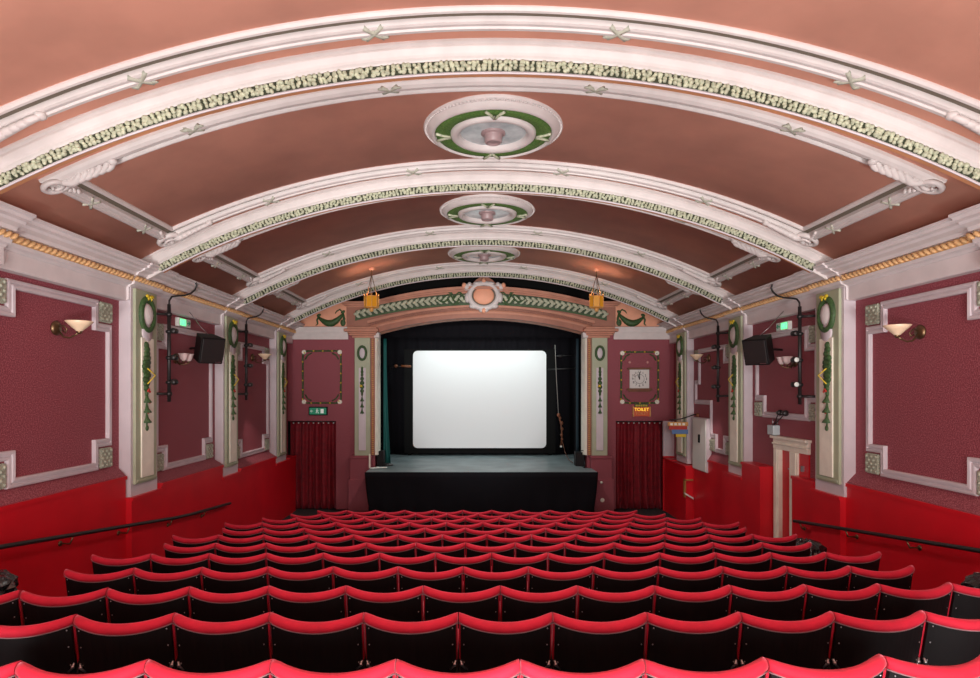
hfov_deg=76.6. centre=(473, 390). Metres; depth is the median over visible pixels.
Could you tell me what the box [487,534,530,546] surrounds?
seat
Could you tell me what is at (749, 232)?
trim
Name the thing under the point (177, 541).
seat
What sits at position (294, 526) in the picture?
seat
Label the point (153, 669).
seat
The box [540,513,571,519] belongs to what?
seat
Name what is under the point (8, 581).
bin
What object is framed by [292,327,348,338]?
trim
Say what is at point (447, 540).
seat
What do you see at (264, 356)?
wall sconce
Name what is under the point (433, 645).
seat
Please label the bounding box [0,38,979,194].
trim
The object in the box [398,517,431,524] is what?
seat
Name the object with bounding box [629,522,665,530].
seat
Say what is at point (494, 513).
seat
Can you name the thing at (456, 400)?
projection screen
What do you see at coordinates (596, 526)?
seat
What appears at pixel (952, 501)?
trim
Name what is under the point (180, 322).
exit sign
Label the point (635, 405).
name plate
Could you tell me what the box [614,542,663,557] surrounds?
seat
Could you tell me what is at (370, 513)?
seat
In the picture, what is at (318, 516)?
seat
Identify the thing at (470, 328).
valance
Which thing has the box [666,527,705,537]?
seat
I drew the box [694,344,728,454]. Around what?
panel frame
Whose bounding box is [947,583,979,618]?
seat
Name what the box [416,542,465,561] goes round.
seat
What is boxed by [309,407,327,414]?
exit sign
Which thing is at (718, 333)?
boom
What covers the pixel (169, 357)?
boom
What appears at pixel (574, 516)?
seat
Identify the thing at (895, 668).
seat
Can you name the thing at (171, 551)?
seat
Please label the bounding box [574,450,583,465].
equipment box
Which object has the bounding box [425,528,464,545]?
seat
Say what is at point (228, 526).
seat
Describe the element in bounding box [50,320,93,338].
wall sconce
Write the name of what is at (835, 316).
pilaster
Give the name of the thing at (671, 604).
seat
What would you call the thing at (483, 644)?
seat
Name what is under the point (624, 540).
seat
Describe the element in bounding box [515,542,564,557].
seat
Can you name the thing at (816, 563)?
seat
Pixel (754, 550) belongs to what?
seat
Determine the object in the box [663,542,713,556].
seat
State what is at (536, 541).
seat
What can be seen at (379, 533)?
seat
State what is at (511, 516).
seat
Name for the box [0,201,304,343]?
trim
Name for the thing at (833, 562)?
seat
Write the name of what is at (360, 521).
seat
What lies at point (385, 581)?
seat
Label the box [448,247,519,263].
ceiling medallion
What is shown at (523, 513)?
seat
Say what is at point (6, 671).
seat
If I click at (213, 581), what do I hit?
seat
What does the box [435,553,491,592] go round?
seat
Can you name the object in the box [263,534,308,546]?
seat
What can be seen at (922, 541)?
handrail
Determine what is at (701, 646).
seat
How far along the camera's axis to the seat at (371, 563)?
5.85 m
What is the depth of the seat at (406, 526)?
8.98 m
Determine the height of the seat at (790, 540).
0.860 m
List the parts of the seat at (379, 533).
panel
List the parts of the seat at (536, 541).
panel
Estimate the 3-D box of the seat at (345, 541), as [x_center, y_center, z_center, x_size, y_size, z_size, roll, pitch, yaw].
[-1.719,2.154,7.583,0.534,0.860,0.518,0,0,-1]
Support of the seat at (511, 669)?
on the floor
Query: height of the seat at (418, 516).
0.860 m
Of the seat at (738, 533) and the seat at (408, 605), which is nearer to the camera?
the seat at (408, 605)
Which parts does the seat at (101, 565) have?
panel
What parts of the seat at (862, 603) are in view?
backrest, panel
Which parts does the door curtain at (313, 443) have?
curtain rail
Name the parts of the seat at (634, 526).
panel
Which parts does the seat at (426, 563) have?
panel, backrest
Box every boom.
[157,282,197,401]
[238,306,263,399]
[699,310,728,401]
[770,284,814,403]
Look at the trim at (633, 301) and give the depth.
14.96 m
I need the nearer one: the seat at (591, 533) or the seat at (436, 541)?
the seat at (436, 541)
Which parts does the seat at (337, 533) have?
panel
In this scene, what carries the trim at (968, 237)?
attached to the wall at (926, 390)
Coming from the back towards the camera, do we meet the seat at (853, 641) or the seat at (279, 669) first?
the seat at (853, 641)
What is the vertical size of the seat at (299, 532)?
0.860 m
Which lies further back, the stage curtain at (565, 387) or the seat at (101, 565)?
the stage curtain at (565, 387)
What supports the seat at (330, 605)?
on the floor
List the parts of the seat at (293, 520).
panel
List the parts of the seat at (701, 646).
backrest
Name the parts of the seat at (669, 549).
panel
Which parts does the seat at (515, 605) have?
backrest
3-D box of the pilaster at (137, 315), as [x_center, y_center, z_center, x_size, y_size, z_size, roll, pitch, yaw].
[-4.646,-0.007,8.730,0.309,2.885,0.700,0,0,0]
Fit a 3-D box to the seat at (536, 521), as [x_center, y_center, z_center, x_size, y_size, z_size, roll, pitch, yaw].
[1.200,2.435,9.960,0.534,0.860,0.518,0,0,0]
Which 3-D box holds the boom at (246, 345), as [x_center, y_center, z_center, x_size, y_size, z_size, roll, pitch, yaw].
[-4.580,-0.789,12.487,0.445,1.938,0.794,0,0,0]
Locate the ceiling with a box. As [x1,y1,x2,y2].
[0,0,979,315]
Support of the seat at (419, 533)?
on the floor
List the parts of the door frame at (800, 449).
red panel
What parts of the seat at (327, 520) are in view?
panel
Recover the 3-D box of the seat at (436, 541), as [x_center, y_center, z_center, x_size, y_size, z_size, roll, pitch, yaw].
[-0.647,2.155,7.589,0.534,0.860,0.518,0,0,0]
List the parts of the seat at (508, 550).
panel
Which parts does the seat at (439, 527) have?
panel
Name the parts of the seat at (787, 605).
backrest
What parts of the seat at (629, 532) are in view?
panel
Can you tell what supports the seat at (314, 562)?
on the floor
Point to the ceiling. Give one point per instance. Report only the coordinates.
(44, 44)
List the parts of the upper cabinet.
door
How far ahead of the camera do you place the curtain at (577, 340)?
16.59 m
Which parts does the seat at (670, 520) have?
panel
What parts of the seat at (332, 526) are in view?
panel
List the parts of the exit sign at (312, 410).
green panel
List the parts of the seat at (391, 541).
panel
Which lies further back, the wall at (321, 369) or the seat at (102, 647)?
the wall at (321, 369)
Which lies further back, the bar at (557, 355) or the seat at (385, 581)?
the bar at (557, 355)
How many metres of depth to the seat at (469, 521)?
9.77 m
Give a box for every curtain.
[290,421,335,508]
[384,339,390,462]
[386,337,574,453]
[576,339,578,450]
[616,421,662,508]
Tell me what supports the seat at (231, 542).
on the floor
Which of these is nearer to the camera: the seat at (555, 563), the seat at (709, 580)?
the seat at (709, 580)
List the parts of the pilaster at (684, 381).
cream panel, green panel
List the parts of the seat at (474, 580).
backrest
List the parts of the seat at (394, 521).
panel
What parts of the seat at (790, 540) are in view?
panel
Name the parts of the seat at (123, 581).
panel, backrest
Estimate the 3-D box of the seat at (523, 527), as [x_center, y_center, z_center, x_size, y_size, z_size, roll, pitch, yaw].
[0.932,2.342,9.170,0.534,0.860,0.518,0,0,0]
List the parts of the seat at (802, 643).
backrest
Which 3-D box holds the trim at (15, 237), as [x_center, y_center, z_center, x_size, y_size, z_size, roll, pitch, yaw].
[-4.538,-1.517,8.725,0.132,0.078,14.450,0,0,0]
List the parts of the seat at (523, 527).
panel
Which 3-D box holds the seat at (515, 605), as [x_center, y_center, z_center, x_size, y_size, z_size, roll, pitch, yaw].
[0.449,1.782,4.429,0.534,0.860,0.518,0,0,0]
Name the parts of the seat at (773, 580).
backrest, panel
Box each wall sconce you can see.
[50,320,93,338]
[173,353,193,365]
[251,354,271,362]
[690,354,709,363]
[776,356,797,368]
[882,324,925,341]
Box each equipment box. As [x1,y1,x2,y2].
[369,450,386,468]
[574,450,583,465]
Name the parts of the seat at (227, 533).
panel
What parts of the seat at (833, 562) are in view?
panel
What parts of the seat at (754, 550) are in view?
panel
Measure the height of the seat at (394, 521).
0.860 m
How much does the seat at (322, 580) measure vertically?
0.860 m
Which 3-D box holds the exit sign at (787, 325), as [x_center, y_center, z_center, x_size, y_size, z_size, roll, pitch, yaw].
[5.115,-1.070,10.250,0.090,0.140,0.400,0,0,0]
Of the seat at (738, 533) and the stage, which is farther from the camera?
the stage
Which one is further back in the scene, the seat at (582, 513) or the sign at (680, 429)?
the sign at (680, 429)
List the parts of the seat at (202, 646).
backrest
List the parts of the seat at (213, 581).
panel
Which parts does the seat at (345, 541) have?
panel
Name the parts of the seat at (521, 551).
panel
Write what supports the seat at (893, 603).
on the floor
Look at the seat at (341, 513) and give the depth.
11.33 m
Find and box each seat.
[0,589,24,625]
[0,614,79,673]
[0,660,21,677]
[15,659,148,677]
[20,587,110,624]
[63,567,136,595]
[74,612,178,673]
[91,553,152,573]
[106,586,191,623]
[133,567,203,594]
[144,659,272,677]
[150,553,210,572]
[163,543,216,558]
[172,535,218,547]
[173,612,272,672]
[189,585,270,621]
[201,566,268,593]
[209,553,267,572]
[215,542,266,557]
[218,534,263,546]
[222,528,263,537]
[224,522,261,530]
[262,517,296,524]
[262,522,299,530]
[263,528,304,537]
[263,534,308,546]
[266,542,316,557]
[266,552,323,571]
[267,566,334,592]
[268,585,347,621]
[269,612,365,672]
[270,659,396,677]
[290,513,321,519]
[296,518,330,524]
[299,522,336,530]
[304,527,344,537]
[309,534,353,546]
[316,542,366,557]
[317,510,346,515]
[322,514,352,519]
[323,553,379,571]
[330,517,363,524]
[333,566,398,592]
[336,522,372,530]
[344,528,384,537]
[346,510,375,515]
[346,585,423,621]
[353,513,384,519]
[353,534,397,546]
[364,517,397,524]
[364,612,458,675]
[366,542,415,557]
[373,522,409,530]
[375,510,404,515]
[379,553,435,571]
[384,513,415,519]
[385,528,424,537]
[395,659,519,677]
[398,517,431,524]
[398,534,442,546]
[398,566,463,600]
[405,510,433,515]
[410,522,445,530]
[416,513,446,519]
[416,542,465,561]
[423,585,499,672]
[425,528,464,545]
[432,517,464,530]
[434,510,462,515]
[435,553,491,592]
[443,534,486,554]
[446,522,482,530]
[447,513,477,524]
[458,612,552,672]
[463,510,491,515]
[463,566,527,592]
[465,517,498,524]
[465,527,504,537]
[466,542,514,565]
[478,513,508,519]
[483,522,519,530]
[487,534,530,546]
[491,553,547,580]
[492,510,520,515]
[499,517,532,530]
[499,585,577,633]
[505,528,545,537]
[509,513,540,524]
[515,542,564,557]
[519,659,644,677]
[520,522,555,530]
[521,510,549,515]
[527,566,592,592]
[531,534,575,546]
[533,517,566,524]
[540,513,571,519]
[545,528,585,537]
[547,553,603,571]
[550,510,578,515]
[551,612,646,672]
[556,522,592,530]
[564,542,614,557]
[566,517,599,524]
[571,513,602,519]
[575,534,619,546]
[576,585,654,621]
[579,510,607,515]
[585,527,625,537]
[592,566,657,592]
[593,522,629,530]
[600,517,633,524]
[603,513,633,519]
[603,552,659,571]
[608,510,636,515]
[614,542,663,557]
[620,534,664,546]
[625,527,665,537]
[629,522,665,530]
[634,513,665,519]
[634,517,667,524]
[643,657,767,677]
[644,612,741,671]
[652,585,730,621]
[656,566,722,591]
[659,552,715,571]
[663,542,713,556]
[664,534,708,546]
[666,522,702,530]
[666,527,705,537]
[667,517,700,524]
[702,522,739,530]
[705,527,746,537]
[708,534,752,545]
[712,542,762,556]
[714,552,771,571]
[720,566,786,591]
[728,584,806,620]
[736,611,834,668]
[752,534,796,545]
[761,542,811,556]
[764,654,886,677]
[769,552,826,571]
[784,565,850,590]
[802,583,880,619]
[824,551,881,571]
[828,610,926,668]
[848,565,914,590]
[875,582,952,619]
[882,655,979,677]
[919,611,979,665]
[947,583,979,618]
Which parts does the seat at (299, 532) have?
panel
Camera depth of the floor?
15.88 m
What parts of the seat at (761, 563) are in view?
panel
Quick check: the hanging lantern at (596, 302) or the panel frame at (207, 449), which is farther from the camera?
the hanging lantern at (596, 302)
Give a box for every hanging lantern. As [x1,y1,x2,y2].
[364,267,378,311]
[589,268,603,311]
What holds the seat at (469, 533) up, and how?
on the floor
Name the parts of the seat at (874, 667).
panel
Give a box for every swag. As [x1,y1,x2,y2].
[316,309,345,326]
[616,309,645,326]
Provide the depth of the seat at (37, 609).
4.12 m
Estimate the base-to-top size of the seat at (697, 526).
0.860 m
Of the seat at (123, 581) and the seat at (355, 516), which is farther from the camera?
the seat at (355, 516)
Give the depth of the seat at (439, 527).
8.98 m
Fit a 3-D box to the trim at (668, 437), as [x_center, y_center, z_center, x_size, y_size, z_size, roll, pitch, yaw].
[5.020,1.226,16.015,0.280,0.903,0.070,0,0,0]
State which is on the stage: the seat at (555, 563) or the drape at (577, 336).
the drape at (577, 336)
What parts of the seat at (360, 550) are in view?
panel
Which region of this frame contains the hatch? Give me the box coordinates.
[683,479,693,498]
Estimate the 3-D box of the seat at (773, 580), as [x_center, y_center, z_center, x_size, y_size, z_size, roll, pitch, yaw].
[2.316,1.880,5.259,0.534,0.860,0.518,0,0,-1]
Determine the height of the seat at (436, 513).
0.860 m
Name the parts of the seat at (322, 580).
panel, backrest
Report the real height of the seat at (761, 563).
0.860 m
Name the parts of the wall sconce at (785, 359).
lamp shade, lamp shade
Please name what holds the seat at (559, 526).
on the floor
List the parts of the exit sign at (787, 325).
lit panel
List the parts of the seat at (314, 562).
panel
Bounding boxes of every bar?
[389,364,411,368]
[548,355,574,369]
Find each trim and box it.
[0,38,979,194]
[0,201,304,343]
[0,229,295,332]
[0,451,275,506]
[142,171,833,279]
[233,232,734,309]
[284,267,677,326]
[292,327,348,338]
[613,327,669,338]
[657,203,979,343]
[663,421,673,455]
[663,456,673,510]
[666,231,979,332]
[708,454,979,515]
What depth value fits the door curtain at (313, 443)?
16.18 m
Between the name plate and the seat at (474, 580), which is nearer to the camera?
the seat at (474, 580)
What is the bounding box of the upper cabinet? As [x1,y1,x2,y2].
[692,417,711,472]
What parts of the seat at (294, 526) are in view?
panel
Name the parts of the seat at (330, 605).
backrest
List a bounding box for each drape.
[381,333,385,449]
[575,333,584,461]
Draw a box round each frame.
[0,5,979,141]
[0,277,112,489]
[39,77,946,246]
[157,323,213,471]
[191,193,780,286]
[238,342,269,457]
[269,262,697,309]
[301,350,341,403]
[620,351,659,403]
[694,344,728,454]
[754,325,814,420]
[770,435,811,537]
[865,281,979,495]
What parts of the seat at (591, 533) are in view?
panel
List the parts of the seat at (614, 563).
panel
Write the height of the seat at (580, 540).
0.860 m
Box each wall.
[0,271,287,490]
[288,303,673,508]
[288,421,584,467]
[347,277,614,300]
[674,271,979,499]
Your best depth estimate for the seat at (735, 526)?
8.99 m
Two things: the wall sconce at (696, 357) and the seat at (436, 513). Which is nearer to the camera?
the seat at (436, 513)
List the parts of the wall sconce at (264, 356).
lamp shade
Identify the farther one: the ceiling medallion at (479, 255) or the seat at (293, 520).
the ceiling medallion at (479, 255)
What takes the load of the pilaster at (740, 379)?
attached to the wall at (926, 390)
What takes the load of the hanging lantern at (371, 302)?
hanging from the ceiling
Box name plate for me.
[634,404,647,406]
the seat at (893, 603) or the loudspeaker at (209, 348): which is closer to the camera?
the seat at (893, 603)
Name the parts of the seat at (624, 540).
panel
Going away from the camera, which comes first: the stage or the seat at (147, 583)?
the seat at (147, 583)
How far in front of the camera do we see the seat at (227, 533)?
8.14 m
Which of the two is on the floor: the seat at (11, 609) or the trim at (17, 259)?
the seat at (11, 609)
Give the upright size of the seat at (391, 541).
0.860 m
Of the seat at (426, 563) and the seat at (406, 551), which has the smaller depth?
the seat at (426, 563)
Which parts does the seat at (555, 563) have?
panel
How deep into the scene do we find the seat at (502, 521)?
9.77 m
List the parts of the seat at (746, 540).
panel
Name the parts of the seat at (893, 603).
backrest, panel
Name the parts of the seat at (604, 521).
panel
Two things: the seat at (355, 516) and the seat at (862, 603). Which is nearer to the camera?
the seat at (862, 603)
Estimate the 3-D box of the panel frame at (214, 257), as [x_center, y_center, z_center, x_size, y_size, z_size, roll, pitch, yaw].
[0.180,-2.472,10.320,8.746,1.115,2.445,0,0,0]
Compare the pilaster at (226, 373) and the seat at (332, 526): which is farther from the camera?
the pilaster at (226, 373)
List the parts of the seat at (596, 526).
panel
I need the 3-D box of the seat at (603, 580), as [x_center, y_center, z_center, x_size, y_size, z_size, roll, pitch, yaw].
[1.247,1.878,5.243,0.534,0.860,0.518,0,0,-1]
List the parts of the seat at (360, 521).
panel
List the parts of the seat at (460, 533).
panel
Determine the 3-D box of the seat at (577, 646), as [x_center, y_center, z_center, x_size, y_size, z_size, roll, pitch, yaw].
[0.712,1.690,3.651,0.534,0.860,0.518,0,0,0]
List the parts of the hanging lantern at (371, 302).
frame, chain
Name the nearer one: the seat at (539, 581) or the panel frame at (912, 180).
the seat at (539, 581)
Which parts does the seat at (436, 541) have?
panel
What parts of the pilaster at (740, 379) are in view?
cream panel, green panel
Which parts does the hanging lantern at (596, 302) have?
chain, frame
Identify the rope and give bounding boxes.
[555,351,572,462]
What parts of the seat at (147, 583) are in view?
panel, backrest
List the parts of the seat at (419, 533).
panel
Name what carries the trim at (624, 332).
attached to the wall at (321, 369)
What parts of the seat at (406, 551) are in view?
panel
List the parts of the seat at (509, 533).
panel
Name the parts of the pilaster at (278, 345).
green panel, cream panel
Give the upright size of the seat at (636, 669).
0.860 m
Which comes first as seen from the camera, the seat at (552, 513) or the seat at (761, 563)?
the seat at (761, 563)
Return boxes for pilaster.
[119,287,156,496]
[215,315,238,476]
[269,330,286,462]
[675,330,693,463]
[728,315,752,475]
[815,287,855,496]
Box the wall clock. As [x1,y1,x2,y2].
[627,361,651,391]
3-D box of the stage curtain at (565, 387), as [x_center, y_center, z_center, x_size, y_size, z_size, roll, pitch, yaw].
[0.178,-0.625,19.145,7.804,5.150,0.162,0,0,0]
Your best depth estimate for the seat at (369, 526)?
8.97 m
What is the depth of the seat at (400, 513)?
11.35 m
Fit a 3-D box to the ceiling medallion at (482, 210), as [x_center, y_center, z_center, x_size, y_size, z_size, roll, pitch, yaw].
[0.220,-2.940,10.300,1.598,0.210,1.598,0,0,-42]
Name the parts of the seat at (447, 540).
panel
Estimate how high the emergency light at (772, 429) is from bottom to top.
0.434 m
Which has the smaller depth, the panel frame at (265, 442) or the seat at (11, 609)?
the seat at (11, 609)
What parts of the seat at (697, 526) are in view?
panel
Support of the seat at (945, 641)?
on the floor
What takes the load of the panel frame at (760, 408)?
attached to the wall at (926, 390)
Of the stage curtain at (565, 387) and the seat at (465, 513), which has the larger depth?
the stage curtain at (565, 387)
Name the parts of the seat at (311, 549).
panel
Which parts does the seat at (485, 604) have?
backrest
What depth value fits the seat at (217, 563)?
5.82 m
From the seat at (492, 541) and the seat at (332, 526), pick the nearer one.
the seat at (492, 541)
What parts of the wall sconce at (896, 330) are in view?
lamp shade, arm, wall plate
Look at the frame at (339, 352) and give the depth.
15.97 m
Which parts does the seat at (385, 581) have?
panel, backrest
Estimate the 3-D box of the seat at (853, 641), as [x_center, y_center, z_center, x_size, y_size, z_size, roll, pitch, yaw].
[2.314,1.694,3.686,0.534,0.860,0.518,0,0,-2]
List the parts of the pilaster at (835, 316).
cream panel, green panel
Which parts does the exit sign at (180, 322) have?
lit panel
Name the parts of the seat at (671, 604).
backrest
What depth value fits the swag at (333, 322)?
15.96 m
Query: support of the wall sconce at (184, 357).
attached to the wall at (52, 387)
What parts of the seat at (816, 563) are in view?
panel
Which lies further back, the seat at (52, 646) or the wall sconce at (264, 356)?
the wall sconce at (264, 356)
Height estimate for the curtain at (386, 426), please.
3.340 m
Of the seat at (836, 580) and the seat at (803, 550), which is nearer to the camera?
the seat at (836, 580)
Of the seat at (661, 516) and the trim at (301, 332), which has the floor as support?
the seat at (661, 516)
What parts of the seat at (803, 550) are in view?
panel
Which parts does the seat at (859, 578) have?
panel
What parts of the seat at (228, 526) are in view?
panel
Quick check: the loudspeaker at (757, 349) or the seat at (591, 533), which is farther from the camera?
the loudspeaker at (757, 349)
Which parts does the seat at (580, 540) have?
panel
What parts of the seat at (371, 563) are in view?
panel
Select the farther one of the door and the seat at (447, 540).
the door
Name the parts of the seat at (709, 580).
panel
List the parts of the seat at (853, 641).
backrest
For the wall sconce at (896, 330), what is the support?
attached to the wall at (926, 390)
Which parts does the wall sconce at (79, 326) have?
wall plate, arm, lamp shade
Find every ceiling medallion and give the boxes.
[424,94,562,159]
[439,194,534,226]
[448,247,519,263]
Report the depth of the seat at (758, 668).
2.63 m
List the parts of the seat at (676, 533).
panel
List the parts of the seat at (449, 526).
panel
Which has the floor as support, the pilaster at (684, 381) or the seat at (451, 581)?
the seat at (451, 581)
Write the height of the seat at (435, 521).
0.860 m
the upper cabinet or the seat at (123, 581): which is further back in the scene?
the upper cabinet
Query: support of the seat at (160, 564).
on the floor
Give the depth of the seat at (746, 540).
7.42 m
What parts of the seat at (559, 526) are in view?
panel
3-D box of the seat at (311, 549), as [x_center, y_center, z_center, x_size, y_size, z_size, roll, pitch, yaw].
[-1.968,2.062,6.796,0.534,0.860,0.518,0,0,-2]
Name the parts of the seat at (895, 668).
panel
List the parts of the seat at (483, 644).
backrest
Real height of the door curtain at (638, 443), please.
2.278 m
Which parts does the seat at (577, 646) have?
frame, backrest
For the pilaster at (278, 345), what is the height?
3.160 m
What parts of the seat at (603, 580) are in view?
backrest, panel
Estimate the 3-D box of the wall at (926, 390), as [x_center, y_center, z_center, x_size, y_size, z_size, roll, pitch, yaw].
[5.235,0.815,3.000,0.150,5.070,26.000,0,0,0]
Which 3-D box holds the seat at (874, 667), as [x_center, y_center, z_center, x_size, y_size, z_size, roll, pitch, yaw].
[1.528,1.595,2.844,0.534,0.860,0.518,0,0,-4]
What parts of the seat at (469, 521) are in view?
panel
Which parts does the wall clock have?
wooden rail, wooden rail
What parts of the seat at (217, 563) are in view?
panel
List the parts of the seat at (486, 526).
panel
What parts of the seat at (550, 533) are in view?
panel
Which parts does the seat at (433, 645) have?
backrest, frame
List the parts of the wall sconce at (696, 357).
lamp shade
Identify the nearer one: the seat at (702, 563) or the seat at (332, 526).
the seat at (702, 563)
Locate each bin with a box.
[0,569,18,594]
[796,538,826,555]
[961,572,979,588]
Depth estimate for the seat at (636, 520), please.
9.77 m
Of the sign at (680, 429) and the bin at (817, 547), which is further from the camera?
the sign at (680, 429)
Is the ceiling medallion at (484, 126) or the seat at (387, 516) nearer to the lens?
the ceiling medallion at (484, 126)
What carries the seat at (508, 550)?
on the floor
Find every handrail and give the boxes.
[0,502,230,549]
[793,519,979,552]
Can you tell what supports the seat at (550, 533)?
on the floor
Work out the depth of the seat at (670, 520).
9.78 m
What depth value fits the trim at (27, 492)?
7.69 m
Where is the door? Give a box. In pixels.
[783,450,789,536]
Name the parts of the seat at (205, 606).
panel, backrest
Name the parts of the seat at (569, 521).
panel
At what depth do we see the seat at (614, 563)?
5.86 m
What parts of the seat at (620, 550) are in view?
panel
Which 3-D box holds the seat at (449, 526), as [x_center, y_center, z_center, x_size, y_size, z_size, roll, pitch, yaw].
[-0.138,2.341,9.169,0.534,0.860,0.518,0,0,0]
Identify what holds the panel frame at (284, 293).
attached to the ceiling
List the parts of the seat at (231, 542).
panel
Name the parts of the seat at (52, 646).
backrest, frame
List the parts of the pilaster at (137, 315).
green panel, cream panel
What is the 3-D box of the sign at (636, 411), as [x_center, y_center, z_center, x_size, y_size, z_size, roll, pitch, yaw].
[4.310,0.529,15.955,0.458,0.260,0.090,0,0,0]
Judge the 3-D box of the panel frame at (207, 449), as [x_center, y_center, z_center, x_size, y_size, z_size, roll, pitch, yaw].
[-4.768,0.095,10.285,0.064,2.260,2.080,0,0,0]
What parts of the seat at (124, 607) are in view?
backrest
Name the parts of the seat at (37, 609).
panel, backrest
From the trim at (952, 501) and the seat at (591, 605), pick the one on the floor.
the seat at (591, 605)
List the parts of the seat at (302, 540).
panel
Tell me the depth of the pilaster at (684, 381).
14.61 m
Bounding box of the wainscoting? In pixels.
[663,458,979,589]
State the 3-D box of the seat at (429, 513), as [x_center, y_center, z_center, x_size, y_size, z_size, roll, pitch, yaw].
[-1.010,2.621,11.539,0.534,0.860,0.518,0,0,0]
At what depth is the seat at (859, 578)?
5.10 m
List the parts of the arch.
pilaster panel, cornice, cornice, pilaster panel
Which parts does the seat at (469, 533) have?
panel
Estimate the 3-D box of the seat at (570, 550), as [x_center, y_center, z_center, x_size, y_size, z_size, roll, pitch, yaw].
[1.244,2.063,6.812,0.534,0.860,0.518,0,0,0]
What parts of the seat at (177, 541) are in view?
panel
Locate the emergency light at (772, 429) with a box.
[767,410,788,434]
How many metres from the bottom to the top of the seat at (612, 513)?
0.860 m
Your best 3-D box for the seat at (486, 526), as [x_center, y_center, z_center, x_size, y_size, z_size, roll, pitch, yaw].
[0.398,2.341,9.169,0.534,0.860,0.518,0,0,0]
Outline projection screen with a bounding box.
[404,349,555,454]
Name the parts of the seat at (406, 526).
panel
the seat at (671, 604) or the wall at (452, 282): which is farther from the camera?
the wall at (452, 282)
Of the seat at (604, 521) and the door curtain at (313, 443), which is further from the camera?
the door curtain at (313, 443)
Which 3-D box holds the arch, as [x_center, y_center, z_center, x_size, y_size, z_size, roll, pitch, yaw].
[0.180,0.072,16.000,7.100,6.029,0.640,0,0,0]
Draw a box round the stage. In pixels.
[365,454,597,511]
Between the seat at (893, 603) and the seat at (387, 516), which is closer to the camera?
the seat at (893, 603)
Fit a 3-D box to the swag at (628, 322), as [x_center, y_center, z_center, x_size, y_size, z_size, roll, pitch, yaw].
[4.058,-1.887,15.990,0.775,0.463,0.180,0,0,0]
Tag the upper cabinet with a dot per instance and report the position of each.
(701, 453)
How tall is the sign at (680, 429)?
0.552 m
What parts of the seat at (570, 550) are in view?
panel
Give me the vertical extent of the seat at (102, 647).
0.860 m
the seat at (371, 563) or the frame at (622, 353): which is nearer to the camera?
the seat at (371, 563)
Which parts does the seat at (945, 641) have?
backrest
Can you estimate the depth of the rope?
17.88 m
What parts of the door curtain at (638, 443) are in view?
curtain rail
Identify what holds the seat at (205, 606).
on the floor
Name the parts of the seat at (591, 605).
backrest, panel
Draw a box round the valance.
[386,320,574,337]
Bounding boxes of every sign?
[175,317,189,327]
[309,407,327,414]
[632,406,650,416]
[668,413,698,436]
[776,321,791,331]
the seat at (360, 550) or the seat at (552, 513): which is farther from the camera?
the seat at (552, 513)
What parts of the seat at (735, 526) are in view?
panel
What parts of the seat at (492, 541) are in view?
panel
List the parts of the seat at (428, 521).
panel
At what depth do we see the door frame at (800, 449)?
10.20 m
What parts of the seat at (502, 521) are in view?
panel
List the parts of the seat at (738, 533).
panel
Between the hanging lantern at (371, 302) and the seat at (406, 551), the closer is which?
the seat at (406, 551)
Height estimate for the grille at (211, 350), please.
0.373 m
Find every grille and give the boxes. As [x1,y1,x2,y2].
[200,339,224,362]
[742,340,767,364]
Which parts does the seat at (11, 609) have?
panel, backrest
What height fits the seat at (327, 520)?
0.860 m
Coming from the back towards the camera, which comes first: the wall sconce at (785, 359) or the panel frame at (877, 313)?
the wall sconce at (785, 359)
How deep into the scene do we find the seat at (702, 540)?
7.41 m
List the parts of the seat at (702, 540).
panel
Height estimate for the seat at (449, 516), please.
0.860 m
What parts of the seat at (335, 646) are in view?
backrest, frame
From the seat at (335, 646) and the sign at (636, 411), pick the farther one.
the sign at (636, 411)
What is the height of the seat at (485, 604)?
0.860 m
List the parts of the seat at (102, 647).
backrest, frame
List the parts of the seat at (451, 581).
backrest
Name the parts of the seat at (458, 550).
panel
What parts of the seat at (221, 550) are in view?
panel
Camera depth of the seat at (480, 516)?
10.56 m
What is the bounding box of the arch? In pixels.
[341,277,620,511]
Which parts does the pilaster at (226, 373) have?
green panel, cream panel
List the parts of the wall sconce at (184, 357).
lamp shade, lamp shade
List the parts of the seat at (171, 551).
panel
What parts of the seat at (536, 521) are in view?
panel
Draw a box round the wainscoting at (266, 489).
[0,455,296,596]
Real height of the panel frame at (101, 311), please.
2.160 m
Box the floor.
[283,507,677,519]
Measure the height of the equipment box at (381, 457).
0.400 m
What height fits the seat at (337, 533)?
0.860 m
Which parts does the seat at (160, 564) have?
panel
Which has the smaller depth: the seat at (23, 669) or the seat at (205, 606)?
the seat at (23, 669)
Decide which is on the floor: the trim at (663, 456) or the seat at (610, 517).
the seat at (610, 517)
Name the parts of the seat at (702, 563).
panel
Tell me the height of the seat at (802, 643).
0.860 m
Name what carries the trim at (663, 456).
attached to the wall at (321, 369)
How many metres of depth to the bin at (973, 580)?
5.07 m
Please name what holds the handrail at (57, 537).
attached to the wall at (52, 387)
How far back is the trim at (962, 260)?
7.73 m
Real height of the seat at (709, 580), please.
0.860 m
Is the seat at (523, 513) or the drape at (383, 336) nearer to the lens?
the seat at (523, 513)
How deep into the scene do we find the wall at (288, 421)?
16.70 m
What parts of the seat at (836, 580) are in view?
backrest, panel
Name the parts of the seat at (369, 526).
panel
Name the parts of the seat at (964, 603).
backrest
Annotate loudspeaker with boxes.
[189,313,225,363]
[742,312,782,365]

